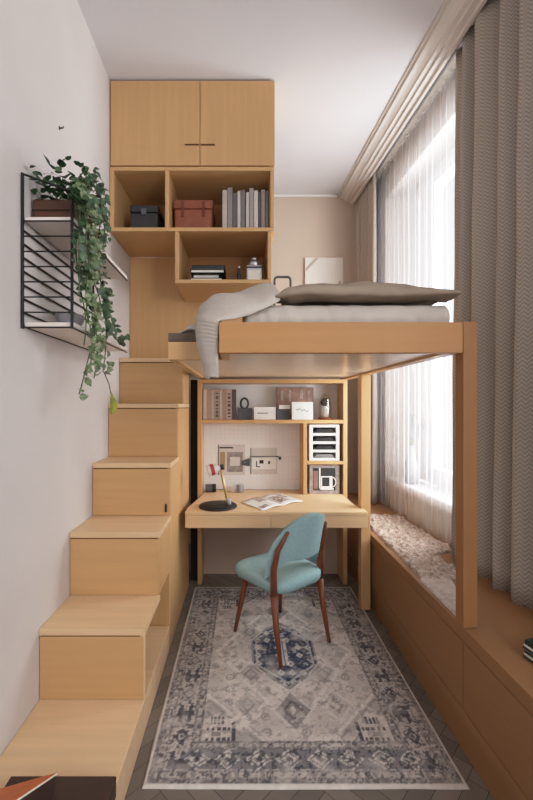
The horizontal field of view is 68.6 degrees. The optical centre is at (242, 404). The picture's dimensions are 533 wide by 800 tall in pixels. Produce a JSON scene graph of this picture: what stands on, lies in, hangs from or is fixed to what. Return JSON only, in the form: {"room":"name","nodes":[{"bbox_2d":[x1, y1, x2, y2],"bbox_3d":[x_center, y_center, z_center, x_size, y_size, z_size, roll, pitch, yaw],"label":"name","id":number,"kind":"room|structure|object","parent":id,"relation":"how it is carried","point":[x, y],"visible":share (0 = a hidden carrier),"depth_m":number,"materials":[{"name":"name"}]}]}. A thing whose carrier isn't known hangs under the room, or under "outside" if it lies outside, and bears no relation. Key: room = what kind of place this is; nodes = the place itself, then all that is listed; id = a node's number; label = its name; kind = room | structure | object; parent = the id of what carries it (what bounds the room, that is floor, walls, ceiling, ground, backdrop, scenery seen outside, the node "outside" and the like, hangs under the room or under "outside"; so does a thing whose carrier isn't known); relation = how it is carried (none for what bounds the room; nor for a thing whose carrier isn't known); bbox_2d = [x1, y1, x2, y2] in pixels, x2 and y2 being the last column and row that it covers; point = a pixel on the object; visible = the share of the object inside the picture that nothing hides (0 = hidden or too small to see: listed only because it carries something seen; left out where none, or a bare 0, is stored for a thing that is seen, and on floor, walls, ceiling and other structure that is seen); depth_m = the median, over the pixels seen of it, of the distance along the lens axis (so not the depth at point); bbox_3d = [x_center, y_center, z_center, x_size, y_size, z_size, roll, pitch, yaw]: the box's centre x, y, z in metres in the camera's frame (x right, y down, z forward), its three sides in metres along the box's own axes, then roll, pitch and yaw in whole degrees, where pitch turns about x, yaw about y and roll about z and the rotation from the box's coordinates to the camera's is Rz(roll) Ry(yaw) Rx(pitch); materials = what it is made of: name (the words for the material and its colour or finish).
{"room":"bedroom","nodes":[
{"label":"bedroom","id":0,"kind":"room"},
{"bbox_2d":[0,0,156,755],"bbox_3d":[-1.010,-0.390,1.120,0.150,3.780,6.240,0,0,0],"label":"wall","id":1,"kind":"structure","parent":0,"point":[53,74],"depth_m":1.80,"materials":[{"name":"grey paint"}]},
{"bbox_2d":[21,172,127,352],"bbox_3d":[-0.823,-0.649,2.029,0.221,0.654,0.791,0,0,0],"label":"wall shelf","id":2,"kind":"object","parent":1,"relation":"attached to","point":[58,231],"visible":0.74,"depth_m":1.69,"materials":[{"name":"black metal"}]},
{"bbox_2d":[55,313,84,325],"bbox_3d":[-0.825,-0.388,1.860,0.132,0.076,0.132,0,0,0],"label":"bowl","id":3,"kind":"object","parent":2,"relation":"on","point":[60,317],"visible":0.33,"depth_m":1.81,"materials":[{"name":"grey ceramic"}]},
{"bbox_2d":[29,154,129,413],"bbox_3d":[-0.756,-0.518,1.866,0.348,1.131,0.648,0,0,0],"label":"trailing plant","id":4,"kind":"object","parent":2,"relation":"on","point":[86,205],"visible":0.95,"depth_m":1.70,"materials":[{"name":"green plant"}]},
{"bbox_2d":[77,0,474,194],"bbox_3d":[0.507,-2.340,1.120,3.185,0.120,6.540,0,0,0],"label":"ceiling","id":5,"kind":"structure","parent":0,"point":[335,66],"depth_m":2.55,"materials":[{"name":"paint"}]},
{"bbox_2d":[376,23,474,182],"bbox_3d":[1.387,-2.252,2.650,0.060,0.041,3.108,0,0,-3],"label":"track","id":6,"kind":"object","parent":5,"relation":"attached to","point":[450,67],"visible":0.61,"depth_m":2.99,"materials":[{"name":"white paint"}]},
{"bbox_2d":[358,171,377,504],"bbox_3d":[1.250,-0.645,3.934,0.092,3.179,0.484,0,0,0],"label":"window curtain","id":7,"kind":"object","parent":6,"relation":"hanging from","point":[367,228],"visible":0.43,"depth_m":3.80,"materials":[{"name":"grey fabric"}]},
{"bbox_2d":[451,0,532,608],"bbox_3d":[1.346,-0.645,1.888,0.152,3.179,1.160,0,0,-3],"label":"window curtain","id":8,"kind":"object","parent":6,"relation":"hanging from","point":[493,184],"visible":0.8,"depth_m":1.99,"materials":[{"name":"grey fabric"}]},
{"bbox_2d":[157,196,435,542],"bbox_3d":[0.507,-0.390,4.315,3.185,3.780,0.150,0,0,0],"label":"wall","id":9,"kind":"structure","parent":0,"point":[304,228],"depth_m":4.24,"materials":[{"name":"beige paint"}]},
{"bbox_2d":[274,194,336,197],"bbox_3d":[0.625,-2.265,4.225,0.790,0.030,0.030,0,0,0],"label":"trim","id":10,"kind":"structure","parent":9,"relation":"attached to","point":[275,195],"depth_m":4.21,"materials":[{"name":"paint"}]},
{"bbox_2d":[305,258,342,283],"bbox_3d":[0.874,-1.384,4.223,0.410,0.416,0.028,0,0,0],"label":"wall picture","id":11,"kind":"object","parent":9,"relation":"attached to","point":[317,270],"visible":0.57,"depth_m":4.21,"materials":[{"name":"beige paper"}]},
{"bbox_2d":[337,0,486,203],"bbox_3d":[1.282,-2.230,1.120,0.175,0.100,6.258,0,0,-3],"label":"trim","id":12,"kind":"structure","parent":9,"relation":"attached to","point":[454,18],"depth_m":2.70,"materials":[{"name":"paint"}]},
{"bbox_2d":[124,543,493,799],"bbox_3d":[0.507,1.550,1.120,3.185,0.100,6.240,0,0,0],"label":"floor","id":13,"kind":"structure","parent":0,"point":[477,790],"depth_m":1.62,"materials":[{"name":"grey wood"}]},
{"bbox_2d":[0,358,188,799],"bbox_3d":[-0.690,0.573,1.897,0.486,1.855,2.695,0,0,0],"label":"staircase","id":14,"kind":"structure","parent":13,"relation":"on","point":[104,651],"depth_m":2.10,"materials":[{"name":"brown wood"}]},
{"bbox_2d":[5,776,115,799],"bbox_3d":[-0.618,1.313,1.097,0.364,0.070,0.495,0,0,0],"label":"case","id":15,"kind":"object","parent":14,"relation":"on","point":[66,787],"visible":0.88,"depth_m":1.31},
{"bbox_2d":[0,773,57,799],"bbox_3d":[-0.662,1.186,1.186,0.194,0.181,0.200,0,0,-32],"label":"book","id":16,"kind":"object","parent":15,"relation":"on","point":[41,788],"visible":1,"depth_m":1.21,"materials":[{"name":"paper"}]},
{"bbox_2d":[130,258,241,357],"bbox_3d":[-0.354,-0.789,3.706,1.153,0.854,0.988,0,0,0],"label":"panel","id":17,"kind":"object","parent":14,"relation":"on","point":[158,308],"visible":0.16,"depth_m":3.21,"materials":[{"name":"brown wood"}]},
{"bbox_2d":[175,232,270,300],"bbox_3d":[-0.138,-1.033,2.969,0.675,0.362,0.484,0,0,0],"label":"shelf box","id":18,"kind":"object","parent":14,"relation":"attached to","point":[191,290],"visible":0.77,"depth_m":2.90,"materials":[{"name":"brown wood"}]},
{"bbox_2d":[110,167,273,256],"bbox_3d":[-0.356,-1.441,2.969,1.149,0.450,0.484,0,0,0],"label":"open shelf unit","id":19,"kind":"object","parent":18,"relation":"on","point":[159,186],"visible":0.71,"depth_m":2.86,"materials":[{"name":"brown wood"}]},
{"bbox_2d":[130,205,164,226],"bbox_3d":[-0.724,-1.353,2.961,0.213,0.220,0.246,0,0,0],"label":"case","id":20,"kind":"object","parent":19,"relation":"on","point":[141,215],"visible":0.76,"depth_m":2.85,"materials":[{"name":"leather"}]},
{"bbox_2d":[111,81,274,168],"bbox_3d":[-0.353,-1.974,2.963,1.155,0.604,0.493,0,0,0],"label":"upper cabinet","id":21,"kind":"object","parent":19,"relation":"on","point":[154,123],"visible":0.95,"depth_m":2.73,"materials":[{"name":"brown wood"}]},
{"bbox_2d":[174,200,214,226],"bbox_3d":[-0.361,-1.365,2.962,0.284,0.245,0.288,0,0,0],"label":"box","id":22,"kind":"object","parent":19,"relation":"on","point":[188,213],"visible":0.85,"depth_m":2.83,"materials":[{"name":"red leather"}]},
{"bbox_2d":[222,190,226,226],"bbox_3d":[-0.134,-1.410,2.980,0.033,0.334,0.240,0,0,0],"label":"file","id":23,"kind":"object","parent":19,"relation":"on","point":[224,192],"visible":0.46,"depth_m":2.86,"materials":[{"name":"paper"}]},
{"bbox_2d":[227,188,232,226],"bbox_3d":[-0.095,-1.419,2.980,0.037,0.352,0.240,0,0,0],"label":"file","id":24,"kind":"object","parent":19,"relation":"on","point":[229,190],"visible":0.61,"depth_m":2.86,"materials":[{"name":"paper"}]},
{"bbox_2d":[233,193,236,226],"bbox_3d":[-0.059,-1.399,2.980,0.029,0.312,0.240,0,0,0],"label":"file","id":25,"kind":"object","parent":19,"relation":"on","point":[234,194],"visible":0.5,"depth_m":2.86,"materials":[{"name":"paper"}]},
{"bbox_2d":[237,191,240,226],"bbox_3d":[-0.029,-1.406,2.980,0.022,0.327,0.240,0,0,0],"label":"file","id":26,"kind":"object","parent":19,"relation":"on","point":[238,192],"visible":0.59,"depth_m":2.86,"materials":[{"name":"paper"}]},
{"bbox_2d":[241,190,244,226],"bbox_3d":[0.000,-1.410,2.980,0.029,0.334,0.240,0,0,0],"label":"file","id":27,"kind":"object","parent":19,"relation":"on","point":[242,191],"visible":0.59,"depth_m":2.86,"materials":[{"name":"paper"}]},
{"bbox_2d":[246,192,248,226],"bbox_3d":[0.033,-1.402,2.980,0.022,0.320,0.240,0,0,0],"label":"file","id":28,"kind":"object","parent":19,"relation":"on","point":[247,193],"visible":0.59,"depth_m":2.86,"materials":[{"name":"paper"}]},
{"bbox_2d":[249,188,252,226],"bbox_3d":[0.062,-1.417,2.980,0.029,0.349,0.240,0,0,0],"label":"file","id":29,"kind":"object","parent":19,"relation":"on","point":[250,189],"visible":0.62,"depth_m":2.86,"materials":[{"name":"paper"}]},
{"bbox_2d":[253,191,257,226],"bbox_3d":[0.095,-1.408,2.980,0.029,0.330,0.240,0,0,0],"label":"file","id":30,"kind":"object","parent":19,"relation":"on","point":[255,201],"visible":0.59,"depth_m":2.86,"materials":[{"name":"paper"}]},
{"bbox_2d":[258,192,260,226],"bbox_3d":[0.123,-1.404,2.980,0.018,0.323,0.240,0,0,0],"label":"file","id":31,"kind":"object","parent":19,"relation":"on","point":[259,193],"visible":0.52,"depth_m":2.86,"materials":[{"name":"paper"}]},
{"bbox_2d":[261,190,264,226],"bbox_3d":[0.148,-1.411,2.980,0.026,0.338,0.240,0,0,0],"label":"file","id":32,"kind":"object","parent":19,"relation":"on","point":[262,191],"visible":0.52,"depth_m":2.86,"materials":[{"name":"paper"}]},
{"bbox_2d":[190,278,221,279],"bbox_3d":[-0.266,-0.896,2.900,0.230,0.036,0.200,0,0,0],"label":"book","id":33,"kind":"object","parent":18,"relation":"on","point":[190,278],"visible":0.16,"depth_m":2.81,"materials":[{"name":"paper"}]},
{"bbox_2d":[193,274,219,277],"bbox_3d":[-0.268,-0.930,2.920,0.188,0.030,0.200,0,0,0],"label":"book","id":34,"kind":"object","parent":33,"relation":"on","point":[194,275],"visible":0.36,"depth_m":2.82,"materials":[{"name":"paper"}]},
{"bbox_2d":[190,269,224,279],"bbox_3d":[-0.256,-0.958,2.890,0.240,0.026,0.200,0,0,0],"label":"book","id":35,"kind":"object","parent":34,"relation":"on","point":[220,272],"visible":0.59,"depth_m":2.79,"materials":[{"name":"paper"}]},
{"bbox_2d":[192,265,225,278],"bbox_3d":[-0.249,-0.990,2.910,0.238,0.036,0.200,0,0,0],"label":"book","id":36,"kind":"object","parent":35,"relation":"on","point":[193,266],"visible":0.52,"depth_m":2.81,"materials":[{"name":"black paper"}]},
{"bbox_2d":[237,266,240,279],"bbox_3d":[-0.029,-0.949,2.870,0.034,0.140,0.033,0,0,0],"label":"bottle","id":37,"kind":"object","parent":18,"relation":"on","point":[238,273],"visible":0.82,"depth_m":2.86,"materials":[{"name":"glass"}]},
{"bbox_2d":[246,257,262,279],"bbox_3d":[0.083,-0.987,2.884,0.118,0.217,0.112,0,0,0],"label":"metal canister","id":38,"kind":"object","parent":18,"relation":"on","point":[254,267],"visible":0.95,"depth_m":2.83,"materials":[{"name":"metal"}]},
{"bbox_2d":[265,191,267,226],"bbox_3d":[0.175,-1.406,2.980,0.020,0.327,0.240,0,0,0],"label":"file","id":39,"kind":"object","parent":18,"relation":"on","point":[266,192],"visible":0.48,"depth_m":2.86,"materials":[{"name":"paper"}]},
{"bbox_2d":[191,379,346,583],"bbox_3d":[0.228,0.642,3.368,1.349,1.715,0.215,0,0,0],"label":"hutch","id":40,"kind":"object","parent":13,"relation":"on","point":[213,550],"visible":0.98,"depth_m":3.46,"materials":[{"name":"brown wood"}]},
{"bbox_2d":[203,389,206,419],"bbox_3d":[-0.321,-0.006,3.380,0.031,0.261,0.140,0,0,0],"label":"book","id":41,"kind":"object","parent":40,"relation":"on","point":[204,390],"visible":0.79,"depth_m":3.31,"materials":[{"name":"paper"}]},
{"bbox_2d":[207,389,210,419],"bbox_3d":[-0.287,-0.004,3.380,0.031,0.256,0.140,0,0,0],"label":"book","id":42,"kind":"object","parent":40,"relation":"on","point":[208,390],"visible":0.8,"depth_m":3.31,"materials":[{"name":"paper"}]},
{"bbox_2d":[211,390,213,419],"bbox_3d":[-0.258,-0.002,3.380,0.023,0.252,0.140,0,0,0],"label":"book","id":43,"kind":"object","parent":40,"relation":"on","point":[212,391],"visible":0.79,"depth_m":3.31,"materials":[{"name":"paper"}]},
{"bbox_2d":[214,388,219,419],"bbox_3d":[-0.222,-0.008,3.380,0.044,0.265,0.141,0,0,0],"label":"book","id":44,"kind":"object","parent":40,"relation":"on","point":[216,390],"visible":0.97,"depth_m":3.31,"materials":[{"name":"paper"}]},
{"bbox_2d":[216,393,217,416],"bbox_3d":[-0.220,-0.001,3.309,0.024,0.210,0.001,0,0,0],"label":"print","id":45,"kind":"object","parent":44,"relation":"attached to","point":[216,393],"depth_m":3.31,"materials":[{"name":"paper"}]},
{"bbox_2d":[220,390,222,419],"bbox_3d":[-0.185,-0.002,3.380,0.023,0.252,0.140,0,0,0],"label":"book","id":46,"kind":"object","parent":40,"relation":"on","point":[221,391],"visible":0.95,"depth_m":3.31,"materials":[{"name":"paper"}]},
{"bbox_2d":[223,389,225,419],"bbox_3d":[-0.158,-0.006,3.380,0.027,0.261,0.140,0,0,0],"label":"book","id":47,"kind":"object","parent":40,"relation":"on","point":[224,390],"visible":0.8,"depth_m":3.31,"materials":[{"name":"paper"}]},
{"bbox_2d":[226,389,231,419],"bbox_3d":[-0.119,-0.004,3.380,0.045,0.256,0.141,0,0,0],"label":"book","id":48,"kind":"object","parent":40,"relation":"on","point":[228,391],"visible":0.98,"depth_m":3.31,"materials":[{"name":"paper"}]},
{"bbox_2d":[228,393,230,416],"bbox_3d":[-0.118,0.002,3.309,0.025,0.204,0.001,0,0,0],"label":"print","id":49,"kind":"object","parent":48,"relation":"attached to","point":[229,394],"depth_m":3.31,"materials":[{"name":"paper"}]},
{"bbox_2d":[218,444,244,474],"bbox_3d":[-0.102,0.486,3.461,0.240,0.271,0.004,0,0,0],"label":"print","id":50,"kind":"object","parent":40,"relation":"attached to","point":[231,456],"visible":0.98,"depth_m":3.46,"materials":[{"name":"paper"}]},
{"bbox_2d":[232,389,235,419],"bbox_3d":[-0.077,-0.004,3.380,0.035,0.256,0.140,0,0,0],"label":"book","id":51,"kind":"object","parent":40,"relation":"on","point":[233,390],"visible":0.98,"depth_m":3.31,"materials":[{"name":"paper"}]},
{"bbox_2d":[238,397,251,419],"bbox_3d":[0.017,0.029,3.365,0.119,0.191,0.090,0,0,0],"label":"ornament","id":52,"kind":"object","parent":40,"relation":"on","point":[245,413],"visible":1,"depth_m":3.32,"materials":[{"name":"stone"}]},
{"bbox_2d":[242,458,249,465],"bbox_3d":[0.025,0.506,3.454,0.075,0.070,0.016,0,0,0],"label":"clamp","id":53,"kind":"object","parent":40,"relation":"attached to","point":[246,462],"visible":1,"depth_m":3.45,"materials":[{"name":"metal"}]},
{"bbox_2d":[250,448,276,473],"bbox_3d":[0.184,0.497,3.461,0.235,0.231,0.004,0,0,0],"label":"print","id":54,"kind":"object","parent":40,"relation":"attached to","point":[258,465],"visible":1,"depth_m":3.46,"materials":[{"name":"paper"}]},
{"bbox_2d":[254,407,274,419],"bbox_3d":[0.184,0.071,3.309,0.182,0.107,0.022,0,0,0],"label":"folded card","id":55,"kind":"object","parent":40,"relation":"on","point":[260,413],"visible":1,"depth_m":3.30,"materials":[{"name":"white paper"}]},
{"bbox_2d":[250,456,280,459],"bbox_3d":[0.201,0.469,3.449,0.277,0.030,0.022,0,0,0],"label":"bar","id":56,"kind":"object","parent":40,"relation":"attached to","point":[250,456],"visible":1,"depth_m":3.45,"materials":[{"name":"metal"}]},
{"bbox_2d":[202,419,342,423],"bbox_3d":[0.246,0.140,3.361,1.183,0.030,0.203,0,0,0],"label":"shelf","id":57,"kind":"object","parent":40,"relation":"attached to","point":[315,421],"depth_m":3.26,"materials":[{"name":"brown wood"}]},
{"bbox_2d":[185,490,367,527],"bbox_3d":[0.234,0.806,3.090,1.281,0.112,0.720,0,0,0],"label":"desk","id":58,"kind":"object","parent":40,"relation":"attached to","point":[338,511],"visible":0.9,"depth_m":2.73,"materials":[{"name":"brown wood"}]},
{"bbox_2d":[205,484,215,491],"bbox_3d":[-0.278,0.714,3.355,0.091,0.069,0.069,0,0,-6],"label":"jar","id":59,"kind":"object","parent":58,"relation":"on","point":[208,487],"visible":1,"depth_m":3.33,"materials":[{"name":"stone"}]},
{"bbox_2d":[199,464,236,511],"bbox_3d":[-0.185,0.590,2.880,0.282,0.318,0.282,0,0,0],"label":"desk lamp","id":60,"kind":"object","parent":58,"relation":"on","point":[216,505],"visible":1,"depth_m":2.85,"materials":[{"name":"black metal"}]},
{"bbox_2d":[226,497,230,505],"bbox_3d":[-0.107,0.710,2.870,0.044,0.050,0.044,0,0,0],"label":"socket","id":61,"kind":"object","parent":60,"relation":"attached to","point":[228,500],"depth_m":2.85,"materials":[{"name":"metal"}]},
{"bbox_2d":[226,487,234,491],"bbox_3d":[-0.105,0.728,3.365,0.071,0.040,0.040,0,0,25],"label":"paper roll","id":62,"kind":"object","parent":58,"relation":"on","point":[230,489],"visible":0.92,"depth_m":3.35,"materials":[{"name":"beige paper"}]},
{"bbox_2d":[236,483,243,492],"bbox_3d":[-0.026,0.715,3.360,0.066,0.068,0.065,0,0,0],"label":"jar","id":63,"kind":"object","parent":58,"relation":"on","point":[239,487],"visible":1,"depth_m":3.34,"materials":[{"name":"grey ceramic"}]},
{"bbox_2d":[242,493,301,510],"bbox_3d":[0.221,0.740,3.023,0.463,0.016,0.301,0,0,-40],"label":"open magazine","id":64,"kind":"object","parent":58,"relation":"on","point":[268,501],"visible":1,"depth_m":2.99,"materials":[{"name":"white paper"}]},
{"bbox_2d":[252,497,264,501],"bbox_3d":[0.127,0.734,3.032,0.085,0.004,0.130,0,0,-33],"label":"picture","id":65,"kind":"object","parent":64,"relation":"on","point":[256,499],"depth_m":3.02},
{"bbox_2d":[269,496,289,501],"bbox_3d":[0.283,0.735,3.062,0.106,0.006,0.179,0,0,-33],"label":"picture","id":66,"kind":"object","parent":64,"relation":"on","point":[271,498],"depth_m":3.05},
{"bbox_2d":[309,465,338,493],"bbox_3d":[0.686,0.627,3.292,0.253,0.243,0.027,0,0,0],"label":"framed picture","id":67,"kind":"object","parent":58,"relation":"on","point":[323,479],"visible":1,"depth_m":3.28,"materials":[{"name":"paper"}]},
{"bbox_2d":[313,468,334,489],"bbox_3d":[0.684,0.625,3.284,0.188,0.188,0.002,0,0,0],"label":"print","id":68,"kind":"object","parent":67,"relation":"attached to","point":[323,478],"depth_m":3.28},
{"bbox_2d":[276,405,289,419],"bbox_3d":[0.344,0.062,3.354,0.115,0.124,0.052,0,0,0],"label":"block","id":69,"kind":"object","parent":40,"relation":"on","point":[283,412],"visible":1,"depth_m":3.33,"materials":[{"name":"stone"}]},
{"bbox_2d":[276,388,312,418],"bbox_3d":[0.453,-0.014,3.406,0.323,0.277,0.016,0,0,0],"label":"photo board","id":70,"kind":"object","parent":40,"relation":"on","point":[284,396],"visible":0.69,"depth_m":3.40,"materials":[{"name":"pink paper"}]},
{"bbox_2d":[292,402,312,419],"bbox_3d":[0.502,0.049,3.298,0.177,0.150,0.024,0,0,0],"label":"greeting card","id":71,"kind":"object","parent":40,"relation":"on","point":[300,410],"visible":1,"depth_m":3.29,"materials":[{"name":"white paper"}]},
{"bbox_2d":[307,424,338,460],"bbox_3d":[0.684,0.316,3.360,0.254,0.305,0.170,0,0,0],"label":"tray","id":72,"kind":"object","parent":40,"relation":"on","point":[321,440],"visible":0.93,"depth_m":3.28,"materials":[{"name":"white paint"}]},
{"bbox_2d":[318,398,331,419],"bbox_3d":[0.707,0.011,3.360,0.124,0.226,0.124,0,0,0],"label":"glass cloche","id":73,"kind":"object","parent":40,"relation":"on","point":[324,402],"visible":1,"depth_m":3.33,"materials":[{"name":"clear glass"}]},
{"bbox_2d":[307,459,342,463],"bbox_3d":[0.686,0.483,3.361,0.302,0.027,0.203,0,0,0],"label":"shelf","id":74,"kind":"object","parent":40,"relation":"attached to","point":[340,461],"depth_m":3.26,"materials":[{"name":"brown wood"}]},
{"bbox_2d":[142,587,468,789],"bbox_3d":[0.244,1.494,2.360,1.288,0.009,1.685,0,0,0],"label":"area rug","id":75,"kind":"object","parent":13,"relation":"on","point":[339,714],"visible":0.96,"depth_m":1.92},
{"bbox_2d":[233,512,330,668],"bbox_3d":[0.256,1.064,2.490,0.465,0.852,0.542,0,0,-37],"label":"desk chair","id":76,"kind":"object","parent":75,"relation":"on","point":[284,569],"visible":1,"depth_m":2.32,"materials":[{"name":"teal fabric"}]},
{"bbox_2d":[168,322,476,627],"bbox_3d":[0.315,0.566,2.689,1.364,1.842,2.062,0,0,0],"label":"bed","id":77,"kind":"object","parent":13,"relation":"on","point":[246,350],"visible":0.8,"depth_m":1.66,"materials":[{"name":"brown wood"}]},
{"bbox_2d":[180,321,220,332],"bbox_3d":[-0.215,-0.406,2.109,0.193,0.094,0.353,0,0,0],"label":"sheet","id":78,"kind":"object","parent":77,"relation":"on","point":[190,328],"visible":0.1,"depth_m":1.96,"materials":[{"name":"grey fabric"}]},
{"bbox_2d":[273,276,291,305],"bbox_3d":[0.375,-0.763,3.705,0.180,0.926,0.027,0,0,0],"label":"hoop","id":79,"kind":"object","parent":77,"relation":"on","point":[275,277],"visible":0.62,"depth_m":3.70,"materials":[{"name":"grey metal"}]},
{"bbox_2d":[242,305,449,321],"bbox_3d":[0.466,-0.405,2.706,0.938,0.100,1.948,0,0,0],"label":"mattress","id":80,"kind":"object","parent":77,"relation":"on","point":[282,313],"visible":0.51,"depth_m":1.74,"materials":[{"name":"grey fabric"}]},
{"bbox_2d":[195,281,461,378],"bbox_3d":[0.359,-0.419,2.600,1.177,0.596,1.839,0,0,0],"label":"duvet","id":81,"kind":"object","parent":80,"relation":"on","point":[218,307],"visible":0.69,"depth_m":1.73,"materials":[{"name":"fabric"}]},
{"bbox_2d":[347,493,532,799],"bbox_3d":[1.272,1.225,2.000,0.666,0.550,4.400,0,0,0],"label":"window bench","id":82,"kind":"object","parent":13,"relation":"on","point":[479,680],"visible":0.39,"depth_m":1.71,"materials":[{"name":"brown wood"}]},
{"bbox_2d":[370,513,455,578],"bbox_3d":[1.175,0.928,2.745,0.399,0.042,1.230,0,0,0],"label":"fur throw","id":83,"kind":"object","parent":82,"relation":"on","point":[417,548],"visible":0.94,"depth_m":2.58,"materials":[{"name":"cream and brown faux fur"}]},
{"bbox_2d":[419,578,455,615],"bbox_3d":[1.042,0.942,1.927,0.175,0.014,0.385,0,0,0],"label":"seat pad","id":84,"kind":"object","parent":82,"relation":"on","point":[444,589],"visible":0.66,"depth_m":1.98,"materials":[{"name":"fabric"}]},
{"bbox_2d":[523,652,532,663],"bbox_3d":[1.180,0.941,1.447,0.240,0.016,0.170,0,0,-9],"label":"magazine","id":85,"kind":"object","parent":82,"relation":"on","point":[530,659],"visible":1,"depth_m":1.45,"materials":[{"name":"paper"}]},
{"bbox_3d":[1.181,0.925,1.448,0.239,0.016,0.205,0,0,0],"label":"magazine","id":86,"kind":"object","parent":85,"relation":"on","visible":0},
{"bbox_2d":[523,644,532,654],"bbox_3d":[1.180,0.908,1.447,0.240,0.016,0.170,0,0,-9],"label":"magazine","id":87,"kind":"object","parent":86,"relation":"on","point":[527,648],"visible":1,"depth_m":1.45,"materials":[{"name":"paper"}]},
{"bbox_2d":[524,637,532,648],"bbox_3d":[1.183,0.892,1.447,0.234,0.016,0.170,0,0,-9],"label":"magazine","id":88,"kind":"object","parent":87,"relation":"on","point":[529,642],"visible":1,"depth_m":1.46,"materials":[{"name":"black paper"}]},
{"bbox_2d":[376,72,455,540],"bbox_3d":[1.673,-0.390,1.119,0.425,3.780,6.269,0,0,-4],"label":"sheer curtain","id":89,"kind":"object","parent":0,"point":[433,138],"depth_m":3.72,"materials":[{"name":"white fabric"}]},
{"bbox_2d":[387,146,454,514],"bbox_3d":[1.565,-0.631,2.658,0.305,2.758,2.095,0,0,-3],"label":"window","id":90,"kind":"structure","parent":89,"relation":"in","point":[427,197],"depth_m":3.32,"materials":[{"name":"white glass"}]},
{"bbox_2d":[402,412,423,483],"bbox_3d":[1.463,0.370,3.384,0.156,0.619,0.143,0,0,-36],"label":"vase","id":91,"kind":"object","parent":90,"relation":"on","point":[411,471],"visible":1,"depth_m":3.36,"materials":[{"name":"ceramic"}]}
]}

